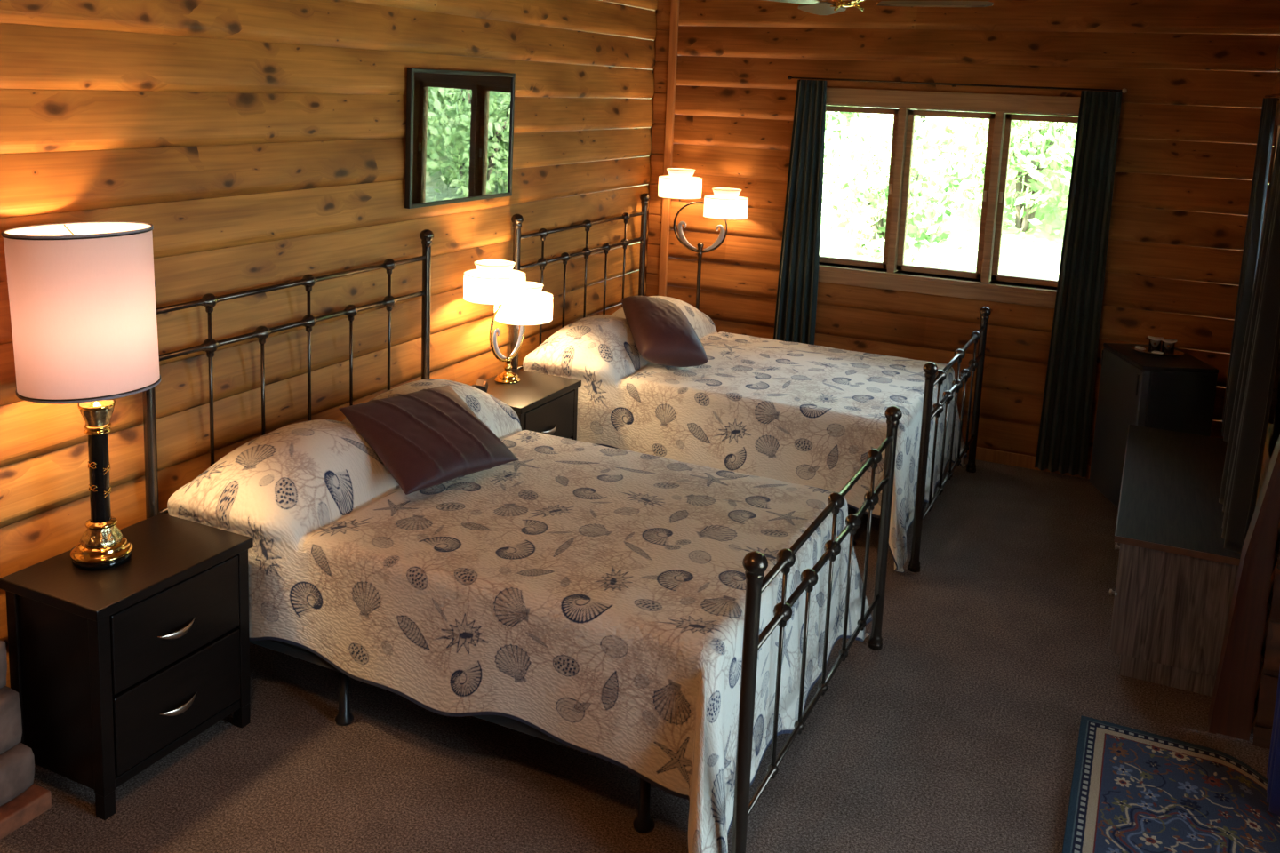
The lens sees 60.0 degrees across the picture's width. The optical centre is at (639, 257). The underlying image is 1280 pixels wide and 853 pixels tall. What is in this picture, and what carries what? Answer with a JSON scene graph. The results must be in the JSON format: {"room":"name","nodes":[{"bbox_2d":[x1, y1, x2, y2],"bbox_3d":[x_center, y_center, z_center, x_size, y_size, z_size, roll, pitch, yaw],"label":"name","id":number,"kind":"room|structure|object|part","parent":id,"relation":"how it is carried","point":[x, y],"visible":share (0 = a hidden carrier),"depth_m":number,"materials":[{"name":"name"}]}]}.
{"room":"hotel room","nodes":[
{"label":"hotel room","id":0,"kind":"room"},
{"bbox_2d":[0,0,657,687],"bbox_3d":[-1.636,0.067,3.775,0.146,2.750,7.720,6,10,25],"label":"wall","id":1,"kind":"structure","parent":0,"point":[261,143],"depth_m":4.16,"materials":[{"name":"brown wood"}]},
{"bbox_2d":[404,67,515,208],"bbox_3d":[-0.820,-0.559,5.148,0.028,0.606,0.812,7,10,26],"label":"mirror","id":2,"kind":"object","parent":1,"relation":"attached to","point":[460,135],"visible":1,"depth_m":5.10,"materials":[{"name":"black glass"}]},
{"bbox_2d":[0,457,1271,852],"bbox_3d":[0.476,1.717,2.992,5.000,0.100,8.020,6,10,25],"label":"floor","id":3,"kind":"structure","parent":0,"point":[959,734],"depth_m":3.51,"materials":[{"name":"brown carpet"}]},
{"bbox_2d":[0,640,51,839],"bbox_3d":[-1.984,1.225,2.734,0.319,0.755,0.913,6,10,25],"label":"stone fireplace","id":4,"kind":"object","parent":3,"relation":"on","point":[22,801],"visible":1,"depth_m":3.08,"materials":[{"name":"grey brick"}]},
{"bbox_2d":[0,513,253,820],"bbox_3d":[-1.524,1.209,3.363,0.415,0.630,0.570,6,10,25],"label":"nightstand","id":5,"kind":"object","parent":3,"relation":"on","point":[114,670],"visible":0.96,"depth_m":3.18,"materials":[{"name":"brown laminate"}]},
{"bbox_3d":[-1.792,1.238,3.210,0.040,0.598,0.040,6,10,25],"label":"leg","id":6,"kind":"part","parent":5,"relation":"part of","materials":[{"name":"brown laminate"}]},
{"bbox_3d":[-1.641,1.219,3.129,0.296,0.523,0.012,6,10,25],"label":"panel","id":7,"kind":"part","parent":5,"relation":"part of","materials":[{"name":"brown laminate"}]},
{"bbox_2d":[1,221,160,569],"bbox_3d":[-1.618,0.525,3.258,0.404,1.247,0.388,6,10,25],"label":"table lamp","id":8,"kind":"object","parent":5,"relation":"on","point":[82,295],"visible":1,"depth_m":3.06,"materials":[{"name":"white fabric"}]},
{"bbox_3d":[-1.601,0.147,3.198,0.380,0.457,0.380,4,9,25],"label":"lamp shade","id":9,"kind":"part","parent":8,"relation":"part of","materials":[{"name":"pink fabric"}]},
{"bbox_3d":[-1.488,1.272,3.070,0.040,0.598,0.040,6,10,25],"label":"leg","id":10,"kind":"part","parent":5,"relation":"part of","materials":[{"name":"brown laminate"}]},
{"bbox_3d":[-1.366,1.071,3.269,0.030,0.235,0.462,6,10,25],"label":"drawer","id":11,"kind":"part","parent":5,"relation":"part of","materials":[{"name":"brown laminate"}]},
{"bbox_3d":[-1.376,1.313,3.307,0.030,0.237,0.462,6,10,25],"label":"drawer","id":12,"kind":"part","parent":5,"relation":"part of","materials":[{"name":"brown laminate"}]},
{"bbox_3d":[-1.349,1.098,3.248,0.025,0.026,0.137,6,10,25],"label":"drawer handle","id":13,"kind":"part","parent":5,"relation":"part of","materials":[{"name":"silver metal"}]},
{"bbox_3d":[-1.388,1.452,3.331,0.027,0.030,0.470,6,10,25],"label":"rail","id":14,"kind":"part","parent":5,"relation":"part of","materials":[{"name":"brown laminate"}]},
{"bbox_3d":[-1.358,1.335,3.284,0.025,0.026,0.137,6,10,25],"label":"drawer handle","id":15,"kind":"part","parent":5,"relation":"part of","materials":[{"name":"silver metal"}]},
{"bbox_3d":[-1.271,1.210,3.527,0.040,0.598,0.040,6,10,25],"label":"leg","id":16,"kind":"part","parent":5,"relation":"part of","materials":[{"name":"brown laminate"}]},
{"bbox_2d":[142,229,902,852],"bbox_3d":[-0.347,0.774,3.907,2.174,1.416,1.564,6,10,25],"label":"bed","id":17,"kind":"object","parent":3,"relation":"on","point":[755,564],"visible":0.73,"depth_m":3.63,"materials":[{"name":"brown metal"}]},
{"bbox_3d":[-1.623,0.792,3.688,0.054,1.346,0.054,6,10,25],"label":"bed post","id":18,"kind":"part","parent":17,"relation":"part of","materials":[{"name":"brown metal"}]},
{"bbox_3d":[-1.301,0.773,4.370,0.017,0.017,1.464,6,10,25],"label":"rail","id":19,"kind":"part","parent":17,"relation":"part of","materials":[{"name":"brown metal"}]},
{"bbox_3d":[-1.274,0.091,4.264,0.021,0.021,1.464,6,10,25],"label":"rail","id":20,"kind":"part","parent":17,"relation":"part of","materials":[{"name":"brown metal"}]},
{"bbox_3d":[-1.280,0.248,4.288,0.021,0.021,1.464,6,10,25],"label":"rail","id":21,"kind":"part","parent":17,"relation":"part of","materials":[{"name":"brown metal"}]},
{"bbox_3d":[-0.960,1.418,3.597,0.060,0.190,0.060,6,10,25],"label":"support leg","id":22,"kind":"part","parent":17,"relation":"part of","materials":[{"name":"black plastic"}]},
{"bbox_3d":[-0.711,1.331,3.426,1.975,0.035,0.024,6,10,25],"label":"rail","id":23,"kind":"part","parent":17,"relation":"part of","materials":[{"name":"black metal"}]},
{"bbox_3d":[-0.974,0.610,5.028,0.054,1.346,0.054,6,10,25],"label":"bed post","id":24,"kind":"part","parent":17,"relation":"part of","materials":[{"name":"brown metal"}]},
{"bbox_2d":[167,378,871,852],"bbox_3d":[-0.356,1.052,3.946,2.047,0.831,1.766,6,10,25],"label":"bedspread","id":25,"kind":"object","parent":17,"relation":"on","point":[588,596],"visible":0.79,"depth_m":3.46,"materials":[{"name":"beige fabric"}]},
{"bbox_2d":[338,384,519,495],"bbox_3d":[-0.773,0.653,4.066,0.486,0.227,0.554,10,12,42],"label":"throw cushion","id":26,"kind":"object","parent":25,"relation":"on","point":[424,438],"visible":1,"depth_m":3.98,"materials":[{"name":"fabric"}]},
{"bbox_3d":[0.013,1.528,3.141,0.060,0.190,0.060,6,10,25],"label":"support leg","id":27,"kind":"part","parent":17,"relation":"part of","materials":[{"name":"black plastic"}]},
{"bbox_3d":[0.268,1.237,2.832,0.054,0.880,0.054,6,10,25],"label":"bed post","id":28,"kind":"part","parent":17,"relation":"part of","materials":[{"name":"brown metal"}]},
{"bbox_3d":[0.583,1.373,3.537,0.017,0.017,1.464,6,10,25],"label":"rail","id":29,"kind":"part","parent":17,"relation":"part of","materials":[{"name":"brown metal"}]},
{"bbox_3d":[0.602,0.909,3.466,0.021,0.021,1.464,6,10,25],"label":"rail","id":30,"kind":"part","parent":17,"relation":"part of","materials":[{"name":"brown metal"}]},
{"bbox_3d":[0.608,0.757,3.442,0.021,0.021,1.464,6,10,25],"label":"rail","id":31,"kind":"part","parent":17,"relation":"part of","materials":[{"name":"brown metal"}]},
{"bbox_3d":[0.917,1.055,4.172,0.054,0.880,0.054,6,10,25],"label":"bed post","id":32,"kind":"part","parent":17,"relation":"part of","materials":[{"name":"brown metal"}]},
{"bbox_2d":[471,368,581,440],"bbox_3d":[-0.596,0.935,5.367,0.415,0.630,0.570,6,10,25],"label":"nightstand","id":33,"kind":"object","parent":3,"relation":"on","point":[543,404],"visible":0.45,"depth_m":5.30,"materials":[{"name":"brown laminate"}]},
{"bbox_2d":[474,378,488,392],"bbox_3d":[-0.752,0.609,5.257,0.060,0.036,0.110,2,9,-4],"label":"alarm clock","id":34,"kind":"object","parent":33,"relation":"on","point":[482,385],"visible":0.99,"depth_m":5.23,"materials":[{"name":"black plastic"}]},
{"bbox_2d":[463,259,552,383],"bbox_3d":[-0.637,0.307,5.386,0.291,0.602,0.561,6,10,25],"label":"table lamp","id":35,"kind":"object","parent":33,"relation":"on","point":[516,301],"visible":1,"depth_m":5.29,"materials":[{"name":"gold metal"}]},
{"bbox_3d":[-0.687,0.136,5.236,0.290,0.122,0.290,6,10,25],"label":"lamp shade","id":36,"kind":"part","parent":35,"relation":"part of","materials":[{"name":"beige fabric"}]},
{"bbox_3d":[-0.655,0.359,5.358,0.016,0.313,0.252,6,10,25],"label":"arm","id":37,"kind":"part","parent":35,"relation":"part of","materials":[{"name":"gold metal"}]},
{"bbox_3d":[-0.609,0.412,5.471,0.016,0.177,0.151,6,10,25],"label":"arm","id":38,"kind":"part","parent":35,"relation":"part of","materials":[{"name":"gold metal"}]},
{"bbox_3d":[-0.577,0.246,5.500,0.290,0.122,0.290,6,10,25],"label":"lamp shade","id":39,"kind":"part","parent":35,"relation":"part of","materials":[{"name":"beige fabric"}]},
{"bbox_3d":[-0.561,0.998,5.074,0.040,0.598,0.040,6,10,25],"label":"leg","id":40,"kind":"part","parent":33,"relation":"part of","materials":[{"name":"brown laminate"}]},
{"bbox_3d":[-0.421,0.824,5.252,0.025,0.026,0.137,6,10,25],"label":"drawer handle","id":41,"kind":"part","parent":33,"relation":"part of","materials":[{"name":"silver metal"}]},
{"bbox_3d":[-0.439,0.797,5.273,0.030,0.235,0.462,6,10,25],"label":"drawer","id":42,"kind":"part","parent":33,"relation":"part of","materials":[{"name":"brown laminate"}]},
{"bbox_3d":[-0.343,0.936,5.531,0.040,0.598,0.040,6,10,25],"label":"leg","id":43,"kind":"part","parent":33,"relation":"part of","materials":[{"name":"brown laminate"}]},
{"bbox_2d":[657,168,748,310],"bbox_3d":[0.364,0.247,6.959,0.581,1.577,0.271,6,10,25],"label":"floor lamp","id":44,"kind":"object","parent":3,"relation":"on","point":[726,204],"visible":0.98,"depth_m":6.80,"materials":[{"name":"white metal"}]},
{"bbox_3d":[0.251,-0.437,6.920,0.270,0.122,0.270,6,10,25],"label":"lamp shade","id":45,"kind":"part","parent":44,"relation":"part of","materials":[{"name":"white glass"}]},
{"bbox_3d":[0.341,-0.189,6.910,0.288,0.318,0.016,6,10,25],"label":"arm","id":46,"kind":"part","parent":44,"relation":"part of","materials":[{"name":"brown metal"}]},
{"bbox_3d":[0.457,-0.130,6.863,0.172,0.225,0.016,6,10,25],"label":"arm","id":47,"kind":"part","parent":44,"relation":"part of","materials":[{"name":"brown metal"}]},
{"bbox_3d":[0.527,-0.307,6.806,0.270,0.122,0.270,6,10,25],"label":"lamp shade","id":48,"kind":"part","parent":44,"relation":"part of","materials":[{"name":"white glass"}]},
{"bbox_2d":[510,192,991,572],"bbox_3d":[0.627,0.496,5.950,2.174,1.416,1.564,6,10,25],"label":"bed","id":49,"kind":"object","parent":3,"relation":"on","point":[932,376],"visible":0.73,"depth_m":5.72,"materials":[{"name":"brown metal"}]},
{"bbox_3d":[-0.650,0.513,5.735,0.054,1.346,0.054,6,10,25],"label":"bed post","id":50,"kind":"part","parent":49,"relation":"part of","materials":[{"name":"brown metal"}]},
{"bbox_3d":[-0.305,-0.030,6.333,0.021,0.021,1.464,6,10,25],"label":"rail","id":51,"kind":"part","parent":49,"relation":"part of","materials":[{"name":"brown metal"}]},
{"bbox_3d":[-0.299,-0.187,6.309,0.021,0.021,1.464,6,10,25],"label":"rail","id":52,"kind":"part","parent":49,"relation":"part of","materials":[{"name":"brown metal"}]},
{"bbox_3d":[0.003,0.332,7.073,0.054,1.346,0.054,6,10,25],"label":"bed post","id":53,"kind":"part","parent":49,"relation":"part of","materials":[{"name":"brown metal"}]},
{"bbox_2d":[522,296,967,572],"bbox_3d":[0.617,0.773,5.989,2.047,0.831,1.766,6,10,25],"label":"bedspread","id":54,"kind":"object","parent":49,"relation":"on","point":[792,412],"visible":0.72,"depth_m":5.50,"materials":[{"name":"beige fabric"}]},
{"bbox_2d":[621,296,708,367],"bbox_3d":[0.123,0.389,5.868,0.328,0.305,0.574,0,9,-15],"label":"throw cushion","id":55,"kind":"object","parent":54,"relation":"on","point":[662,334],"visible":1,"depth_m":5.70,"materials":[{"name":"fabric"}]},
{"bbox_3d":[0.984,1.250,5.183,0.060,0.190,0.060,6,10,25],"label":"support leg","id":56,"kind":"part","parent":49,"relation":"part of","materials":[{"name":"black metal"}]},
{"bbox_3d":[1.238,0.959,4.874,0.054,0.880,0.054,6,10,25],"label":"bed post","id":57,"kind":"part","parent":49,"relation":"part of","materials":[{"name":"brown metal"}]},
{"bbox_3d":[1.556,1.095,5.578,0.017,0.017,1.464,6,10,25],"label":"rail","id":58,"kind":"part","parent":49,"relation":"part of","materials":[{"name":"brown metal"}]},
{"bbox_3d":[1.574,0.632,5.506,0.021,0.021,1.464,6,10,25],"label":"rail","id":59,"kind":"part","parent":49,"relation":"part of","materials":[{"name":"brown metal"}]},
{"bbox_3d":[1.580,0.479,5.482,0.021,0.021,1.464,6,10,25],"label":"rail","id":60,"kind":"part","parent":49,"relation":"part of","materials":[{"name":"brown metal"}]},
{"bbox_3d":[1.891,0.778,6.212,0.054,0.880,0.054,6,10,25],"label":"bed post","id":61,"kind":"part","parent":49,"relation":"part of","materials":[{"name":"brown metal"}]},
{"bbox_2d":[1088,343,1218,508],"bbox_3d":[2.642,0.909,5.755,0.378,0.820,0.511,2,9,1],"label":"cabinet","id":62,"kind":"object","parent":3,"relation":"on","point":[1177,394],"visible":0.57,"depth_m":5.55,"materials":[{"name":"black wood"}]},
{"bbox_3d":[2.482,0.895,5.757,0.042,0.754,0.503,2,9,1],"label":"door","id":63,"kind":"part","parent":62,"relation":"part of","materials":[{"name":"black wood"}]},
{"bbox_2d":[1131,345,1183,356],"bbox_3d":[2.682,0.490,5.748,0.250,0.014,0.170,5,9,16],"label":"serving tray","id":64,"kind":"object","parent":62,"relation":"on","point":[1177,353],"visible":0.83,"depth_m":5.73,"materials":[{"name":"brown wood"}]},
{"bbox_2d":[1135,345,1145,350],"bbox_3d":[2.614,0.475,5.798,0.035,0.014,0.060,2,9,-4],"label":"packet","id":65,"kind":"object","parent":64,"relation":"on","point":[1136,347],"visible":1,"depth_m":5.78,"materials":[{"name":"white paper"}]},
{"bbox_2d":[1147,336,1163,351],"bbox_3d":[2.674,0.452,5.759,0.078,0.078,0.074,6,10,25],"label":"tumbler","id":66,"kind":"object","parent":64,"relation":"on","point":[1155,342],"visible":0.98,"depth_m":5.74,"materials":[{"name":"clear glass"}]},
{"bbox_3d":[2.674,0.456,5.760,0.062,0.068,0.062,6,10,25],"label":"glass","id":67,"kind":"part","parent":66,"relation":"part of","materials":[{"name":"white"}]},
{"bbox_2d":[1151,351,1163,354],"bbox_3d":[2.661,0.491,5.704,0.055,0.014,0.030,7,10,30],"label":"packet","id":68,"kind":"object","parent":64,"relation":"on","point":[1154,352],"visible":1,"depth_m":5.70,"materials":[{"name":"white paper"}]},
{"bbox_2d":[1160,338,1176,354],"bbox_3d":[2.722,0.461,5.713,0.078,0.078,0.074,6,10,25],"label":"tumbler","id":69,"kind":"object","parent":64,"relation":"on","point":[1168,346],"visible":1,"depth_m":5.69,"materials":[{"name":"clear glass"}]},
{"bbox_2d":[1061,715,1279,852],"bbox_3d":[1.686,1.717,2.891,1.101,0.009,1.499,6,10,25],"label":"area rug","id":70,"kind":"object","parent":3,"relation":"on","point":[1132,791],"visible":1,"depth_m":3.35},
{"bbox_2d":[1109,424,1240,696],"bbox_3d":[2.249,1.203,4.672,0.450,0.540,1.570,6,10,25],"label":"dresser","id":71,"kind":"object","parent":3,"relation":"on","point":[1176,578],"visible":0.94,"depth_m":4.04,"materials":[{"name":"brown wood"}]},
{"bbox_3d":[1.840,1.307,4.323,0.022,0.023,0.024,6,10,25],"label":"knob","id":72,"kind":"part","parent":71,"relation":"part of","materials":[{"name":"silver metal"}]},
{"bbox_3d":[1.858,1.317,4.315,0.020,0.204,0.489,6,10,25],"label":"drawer","id":73,"kind":"part","parent":71,"relation":"part of","materials":[{"name":"brown wood"}]},
{"bbox_3d":[1.867,1.107,4.283,0.020,0.204,0.489,6,10,25],"label":"drawer","id":74,"kind":"part","parent":71,"relation":"part of","materials":[{"name":"brown wood"}]},
{"bbox_3d":[1.936,1.267,3.984,0.410,0.430,0.018,6,10,25],"label":"panel","id":75,"kind":"part","parent":71,"relation":"part of","materials":[{"name":"brown wood"}]},
{"bbox_2d":[644,0,1279,465],"bbox_3d":[1.652,-0.229,6.532,3.480,2.750,0.146,6,10,25],"label":"wall","id":76,"kind":"structure","parent":0,"point":[1196,76],"depth_m":6.26,"materials":[{"name":"brown wood"}]},
{"bbox_2d":[645,0,671,296],"bbox_3d":[0.108,-0.387,7.156,0.096,2.748,0.020,6,10,25],"label":"trim","id":77,"kind":"structure","parent":76,"relation":"attached to","point":[663,11],"depth_m":7.09,"materials":[{"name":"brown wood"}]},
{"bbox_2d":[658,0,679,296],"bbox_3d":[0.171,-0.379,7.122,0.047,2.748,0.034,6,10,25],"label":"trim","id":78,"kind":"structure","parent":76,"relation":"attached to","point":[675,4],"depth_m":7.04,"materials":[{"name":"brown wood"}]},
{"bbox_2d":[817,87,1080,308],"bbox_3d":[1.768,-0.367,6.439,1.790,1.170,0.172,6,10,25],"label":"window","id":79,"kind":"structure","parent":76,"relation":"in","point":[1001,109],"depth_m":6.37,"materials":[{"name":"brown wood"}]},
{"bbox_3d":[1.287,-0.425,6.675,0.495,0.951,0.055,6,10,25],"label":"sash","id":80,"kind":"part","parent":79,"relation":"part of","materials":[{"name":"brown wood"}]},
{"bbox_3d":[1.748,0.126,6.516,1.790,0.028,0.172,6,10,25],"label":"sill","id":81,"kind":"part","parent":79,"relation":"part of","materials":[{"name":"brown wood"}]},
{"bbox_3d":[1.777,-0.370,6.449,0.491,0.951,0.055,6,10,25],"label":"sash","id":82,"kind":"part","parent":79,"relation":"part of","materials":[{"name":"brown wood"}]},
{"bbox_3d":[2.266,-0.316,6.224,0.488,0.951,0.055,6,10,25],"label":"sash","id":83,"kind":"part","parent":79,"relation":"part of","materials":[{"name":"brown wood"}]},
{"bbox_2d":[787,75,1127,93],"bbox_3d":[1.737,-0.979,6.260,1.864,0.032,0.084,6,10,25],"label":"curtain rod","id":84,"kind":"object","parent":76,"relation":"attached to","point":[1124,91],"visible":0.91,"depth_m":6.20,"materials":[{"name":"brown metal"}]},
{"bbox_2d":[773,79,826,344],"bbox_3d":[0.955,-0.002,6.731,0.274,2.125,0.054,6,10,25],"label":"curtain","id":85,"kind":"object","parent":84,"relation":"hanging from","point":[798,272],"visible":0.72,"depth_m":6.69,"materials":[{"name":"grey fabric"}]},
{"bbox_2d":[1034,90,1122,477],"bbox_3d":[2.400,0.163,6.065,0.272,2.120,0.054,6,10,25],"label":"curtain","id":86,"kind":"object","parent":84,"relation":"hanging from","point":[1067,408],"visible":1,"depth_m":6.06,"materials":[{"name":"grey fabric"}]},
{"bbox_2d":[966,446,1090,479],"bbox_3d":[1.629,1.108,6.639,3.280,0.075,0.012,6,10,25],"label":"baseboard","id":87,"kind":"structure","parent":76,"relation":"attached to","point":[984,454],"depth_m":6.40,"materials":[{"name":"brown wood"}]},
{"bbox_2d":[1251,516,1279,749],"bbox_3d":[2.677,0.319,3.272,1.240,2.750,0.146,6,10,25],"label":"wall","id":88,"kind":"structure","parent":0,"point":[1265,701],"depth_m":3.64,"materials":[{"name":"brown wood"}]},
{"bbox_2d":[1216,470,1279,741],"bbox_3d":[2.025,1.069,3.683,0.112,1.090,0.082,6,10,25],"label":"trim","id":89,"kind":"structure","parent":88,"relation":"attached to","point":[1236,711],"depth_m":3.67,"materials":[{"name":"red wood"}]},
{"bbox_2d":[1266,669,1279,815],"bbox_3d":[2.006,0.579,3.280,0.057,2.120,0.422,6,10,24],"label":"curtain","id":90,"kind":"object","parent":88,"relation":"hanging from","point":[1273,773],"visible":1,"depth_m":3.31,"materials":[{"name":"fabric"}]},
{"bbox_2d":[1252,45,1279,733],"bbox_3d":[2.716,0.110,4.625,0.146,2.750,2.490,6,10,25],"label":"wall","id":91,"kind":"structure","parent":0,"point":[1273,432],"depth_m":4.16,"materials":[{"name":"brown wood"}]},
{"bbox_2d":[1208,435,1279,734],"bbox_3d":[2.021,1.064,3.685,0.122,1.100,0.104,6,10,25],"label":"trim","id":92,"kind":"structure","parent":91,"relation":"attached to","point":[1274,468],"depth_m":3.67,"materials":[{"name":"red wood"}]},
{"bbox_2d":[1264,104,1279,423],"bbox_3d":[2.645,-0.029,4.478,0.172,1.165,1.230,6,10,25],"label":"window","id":93,"kind":"structure","parent":91,"relation":"in","point":[1274,401],"depth_m":4.06,"materials":[{"name":"brown wood"}]},
{"bbox_3d":[2.625,0.461,4.554,0.172,0.028,1.230,6,10,25],"label":"sill","id":94,"kind":"part","parent":93,"relation":"part of","materials":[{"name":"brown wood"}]},
{"bbox_2d":[1264,93,1279,101],"bbox_3d":[2.589,-0.639,4.410,0.059,0.026,1.840,6,10,25],"label":"curtain rod","id":95,"kind":"object","parent":91,"relation":"attached to","point":[1278,94],"visible":0.5,"depth_m":4.90,"materials":[{"name":"brown metal"}]},
{"bbox_2d":[1218,131,1279,558],"bbox_3d":[2.224,0.218,3.964,0.101,1.580,0.602,6,10,25],"label":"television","id":96,"kind":"object","parent":95,"relation":"hanging from","point":[1241,476],"visible":0.99,"depth_m":3.83,"materials":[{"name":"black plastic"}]},
{"bbox_2d":[1221,97,1277,442],"bbox_3d":[2.825,0.058,5.152,0.059,1.580,0.402,6,10,25],"label":"curtain","id":97,"kind":"object","parent":95,"relation":"hanging from","point":[1252,238],"visible":0.9,"depth_m":5.04,"materials":[{"name":"grey fabric"}]},
{"bbox_3d":[2.567,-0.649,4.420,0.010,0.011,1.840,6,10,25],"label":"rod","id":98,"kind":"part","parent":95,"relation":"part of","materials":[{"name":"brown metal"}]},
{"bbox_3d":[0.589,-1.097,2.556,5.000,0.100,8.020,6,10,25],"label":"ceiling","id":99,"kind":"structure","parent":0,"visible":0},
{"bbox_2d":[762,0,993,15],"bbox_3d":[0.959,-1.168,4.502,0.929,0.328,1.033,6,10,25],"label":"ceiling fan","id":100,"kind":"object","parent":99,"relation":"hanging from","point":[820,7],"visible":1,"depth_m":4.49,"materials":[{"name":"gold metal"}]},
{"bbox_3d":[0.558,-1.029,4.365,0.445,0.037,0.136,-4,11,-37],"label":"blade","id":101,"kind":"part","parent":100,"relation":"part of","materials":[{"name":"brown wood"}]},
{"bbox_3d":[0.806,-1.107,4.937,0.136,0.037,0.445,1,9,-7],"label":"blade","id":102,"kind":"part","parent":100,"relation":"part of","materials":[{"name":"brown wood"}]},
{"bbox_3d":[0.825,-1.030,4.553,0.014,0.030,0.079,9,11,38],"label":"light arm","id":103,"kind":"part","parent":100,"relation":"part of","materials":[{"name":"gold metal"}]},
{"bbox_3d":[0.855,-1.195,4.559,0.240,0.300,0.240,6,10,25],"label":"motor","id":104,"kind":"part","parent":100,"relation":"part of","materials":[{"name":"gold metal"}]},
{"bbox_3d":[0.887,-1.032,4.578,0.079,0.030,0.014,3,9,7],"label":"light arm","id":105,"kind":"part","parent":100,"relation":"part of","materials":[{"name":"gold metal"}]},
{"bbox_3d":[1.183,-1.016,4.445,0.447,0.037,0.138,6,10,25],"label":"blade","id":106,"kind":"part","parent":100,"relation":"part of","materials":[{"name":"brown wood"}]},
{"label":"outside","id":107,"kind":"structure","parent":0,"visible":0},
{"bbox_2d":[819,107,1071,279],"bbox_3d":[4.393,-1.871,13.852,32.000,5.580,12.000,6,10,25],"label":"hillside","id":108,"kind":"structure","parent":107,"point":[1039,257],"depth_m":11.12,"materials":[{"name":"green plant"}]},
{"bbox_2d":[823,104,883,175],"bbox_3d":[1.710,-1.867,12.598,2.550,3.336,2.624,6,10,25],"label":"leafy shrub","id":109,"kind":"object","parent":108,"relation":"on","point":[834,116],"visible":0.02,"depth_m":12.33,"materials":[{"name":"green plant"}]},
{"bbox_2d":[820,106,975,263],"bbox_3d":[2.365,-0.473,10.876,1.888,2.366,1.820,2,9,-3],"label":"tree","id":110,"kind":"object","parent":108,"relation":"on","point":[873,194],"visible":0.72,"depth_m":10.56,"materials":[{"name":"green plant"}]},
{"bbox_3d":[2.407,-0.165,10.900,0.597,1.753,0.595,8,10,33],"label":"stem","id":111,"kind":"part","parent":110,"relation":"part of","materials":[{"name":"grey plant"}]},
{"bbox_2d":[917,109,943,123],"bbox_3d":[3.571,-3.090,13.658,2.922,3.773,2.924,6,10,25],"label":"leafy shrub","id":112,"kind":"object","parent":108,"relation":"on","point":[921,116],"visible":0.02,"depth_m":13.81,"materials":[{"name":"green plant"}]},
{"bbox_3d":[3.536,-2.634,13.702,0.956,2.857,0.953,-4,11,-34],"label":"stem","id":113,"kind":"part","parent":112,"relation":"part of","materials":[{"name":"plant"}]},
{"bbox_2d":[869,234,1006,274],"bbox_3d":[2.400,0.590,9.677,1.448,1.638,1.561,-4,11,-36],"label":"leafy shrub","id":114,"kind":"object","parent":108,"relation":"on","point":[925,259],"visible":0.08,"depth_m":9.60,"materials":[{"name":"green plant"}]},
{"bbox_2d":[920,111,1077,240],"bbox_3d":[3.935,-1.211,11.011,2.230,3.104,2.392,6,10,25],"label":"tree","id":115,"kind":"object","parent":108,"relation":"on","point":[1023,158],"visible":0.23,"depth_m":10.79,"materials":[{"name":"green plant"}]},
{"bbox_3d":[3.902,-0.802,11.116,0.740,2.262,0.738,-4,11,-35],"label":"stem","id":116,"kind":"part","parent":115,"relation":"part of","materials":[{"name":"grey plant"}]},
{"bbox_2d":[1061,141,1269,184],"bbox_3d":[4.837,-0.397,9.872,2.082,2.518,2.206,6,10,25],"label":"leafy shrub","id":117,"kind":"object","parent":108,"relation":"on","point":[1065,174],"visible":0.02,"depth_m":10.05,"materials":[{"name":"green plant"}]}
]}

